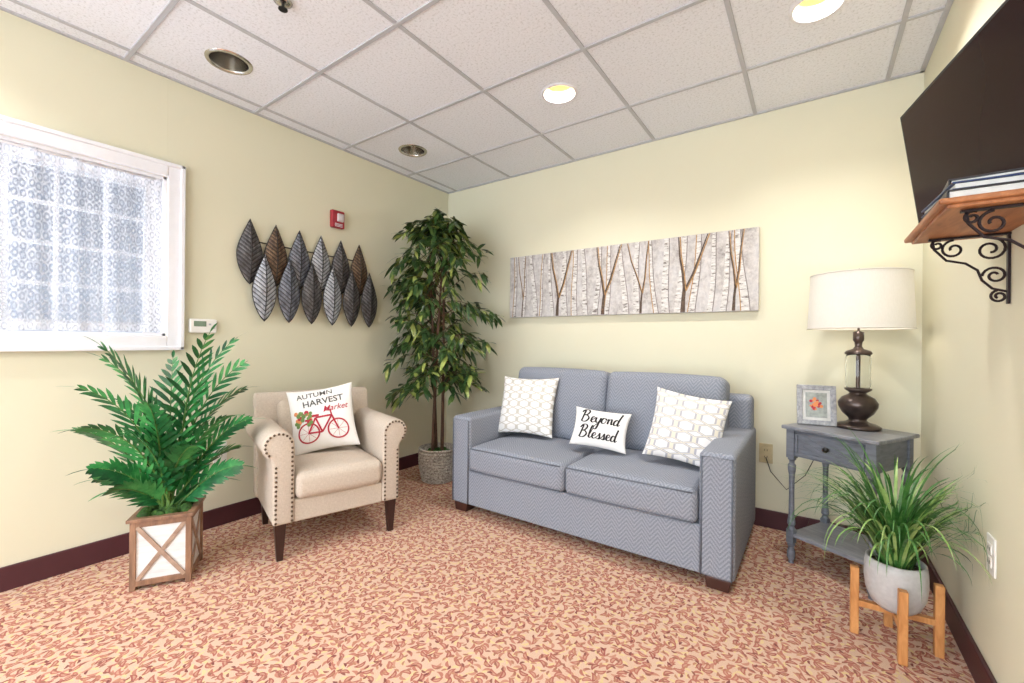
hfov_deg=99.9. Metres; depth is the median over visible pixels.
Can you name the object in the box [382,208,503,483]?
ficus tree
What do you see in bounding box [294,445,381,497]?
seat cushion
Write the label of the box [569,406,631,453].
lumbar pillow
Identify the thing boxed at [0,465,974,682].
floor
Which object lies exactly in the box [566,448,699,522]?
seat cushion
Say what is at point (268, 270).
wall art
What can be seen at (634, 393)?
cushion
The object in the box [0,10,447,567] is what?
wall
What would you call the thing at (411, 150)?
recessed light
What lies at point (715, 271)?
canvas painting
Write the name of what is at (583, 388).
cushion
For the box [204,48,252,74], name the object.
recessed light
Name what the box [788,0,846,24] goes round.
recessed light
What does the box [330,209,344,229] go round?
fire alarm strobe
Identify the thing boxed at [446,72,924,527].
wall
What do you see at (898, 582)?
potted plant
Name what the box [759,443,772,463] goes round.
wall outlet
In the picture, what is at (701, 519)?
sofa
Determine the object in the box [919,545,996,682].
baseboard
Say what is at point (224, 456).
wall outlet
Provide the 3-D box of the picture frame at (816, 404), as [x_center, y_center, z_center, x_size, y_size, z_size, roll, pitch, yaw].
[1.545,0.325,2.186,0.165,0.200,0.065,1,0,27]
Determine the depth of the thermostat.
2.43 m
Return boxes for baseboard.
[0,453,418,592]
[754,507,868,534]
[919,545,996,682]
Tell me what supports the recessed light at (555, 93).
in the ceiling
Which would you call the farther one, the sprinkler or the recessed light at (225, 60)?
the recessed light at (225, 60)
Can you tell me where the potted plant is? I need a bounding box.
[781,432,991,666]
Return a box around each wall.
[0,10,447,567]
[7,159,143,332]
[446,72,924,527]
[920,0,1023,682]
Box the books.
[921,167,1023,219]
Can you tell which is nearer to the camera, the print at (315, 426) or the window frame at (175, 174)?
the window frame at (175, 174)
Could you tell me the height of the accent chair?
0.778 m
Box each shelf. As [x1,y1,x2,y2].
[794,522,867,564]
[904,188,1023,303]
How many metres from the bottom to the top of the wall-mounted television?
0.410 m
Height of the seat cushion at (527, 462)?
0.199 m
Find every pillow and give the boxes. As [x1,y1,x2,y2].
[286,382,359,454]
[498,376,558,437]
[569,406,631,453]
[642,387,731,466]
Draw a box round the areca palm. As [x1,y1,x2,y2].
[53,323,264,591]
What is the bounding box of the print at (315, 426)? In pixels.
[298,409,348,443]
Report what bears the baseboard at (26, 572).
attached to the wall at (241, 165)
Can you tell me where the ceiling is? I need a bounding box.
[0,0,946,191]
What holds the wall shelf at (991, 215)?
attached to the wall at (972, 389)
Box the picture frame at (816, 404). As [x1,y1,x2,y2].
[796,384,836,426]
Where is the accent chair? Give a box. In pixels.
[246,387,406,561]
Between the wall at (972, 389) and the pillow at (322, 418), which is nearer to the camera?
the wall at (972, 389)
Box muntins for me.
[0,151,155,332]
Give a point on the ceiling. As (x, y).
(492, 42)
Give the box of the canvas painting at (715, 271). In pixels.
[510,227,759,317]
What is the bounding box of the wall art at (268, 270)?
[236,219,376,326]
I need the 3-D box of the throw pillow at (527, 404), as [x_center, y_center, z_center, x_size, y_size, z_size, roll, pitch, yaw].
[0.106,0.445,2.964,0.427,0.392,0.179,1,0,27]
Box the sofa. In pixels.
[452,367,755,592]
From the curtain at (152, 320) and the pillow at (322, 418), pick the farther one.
the pillow at (322, 418)
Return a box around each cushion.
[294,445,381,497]
[470,433,601,491]
[518,367,610,439]
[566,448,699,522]
[606,371,729,450]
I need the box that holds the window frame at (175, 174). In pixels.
[0,114,185,351]
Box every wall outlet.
[213,441,226,462]
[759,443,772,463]
[986,532,996,578]
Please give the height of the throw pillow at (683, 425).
0.413 m
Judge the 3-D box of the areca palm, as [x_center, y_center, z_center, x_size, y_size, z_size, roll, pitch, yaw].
[-1.559,0.499,1.958,0.762,1.171,0.546,1,0,-24]
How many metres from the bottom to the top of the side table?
0.690 m
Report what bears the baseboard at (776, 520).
attached to the wall at (826, 184)
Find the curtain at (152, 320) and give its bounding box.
[0,134,166,335]
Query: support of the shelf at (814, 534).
attached to the side table
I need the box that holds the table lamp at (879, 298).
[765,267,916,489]
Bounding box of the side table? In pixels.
[781,423,919,600]
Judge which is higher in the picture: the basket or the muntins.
the muntins
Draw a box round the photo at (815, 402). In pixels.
[805,392,826,417]
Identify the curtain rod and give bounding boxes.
[0,139,162,180]
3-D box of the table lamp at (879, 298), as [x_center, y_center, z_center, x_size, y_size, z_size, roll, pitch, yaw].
[1.702,0.256,2.232,0.421,1.225,0.671,1,0,3]
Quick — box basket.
[418,442,452,483]
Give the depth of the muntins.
2.03 m
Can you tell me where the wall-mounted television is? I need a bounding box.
[900,0,1023,222]
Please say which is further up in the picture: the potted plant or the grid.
the grid
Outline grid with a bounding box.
[0,0,953,193]
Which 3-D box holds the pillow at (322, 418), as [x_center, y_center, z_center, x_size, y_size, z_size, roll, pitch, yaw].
[-1.124,0.461,2.560,0.420,0.416,0.184,1,0,-19]
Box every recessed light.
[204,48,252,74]
[398,144,426,156]
[541,83,577,103]
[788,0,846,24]
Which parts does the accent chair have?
leg, arm, leg, backrest, seat rail, arm, leg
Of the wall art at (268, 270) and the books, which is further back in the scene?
the wall art at (268, 270)
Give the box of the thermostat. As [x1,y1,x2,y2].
[188,318,216,332]
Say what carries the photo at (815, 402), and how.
attached to the picture frame at (816, 404)
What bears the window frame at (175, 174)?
attached to the wall at (241, 165)
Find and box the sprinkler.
[273,0,292,12]
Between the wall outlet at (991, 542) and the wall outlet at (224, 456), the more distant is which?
the wall outlet at (224, 456)

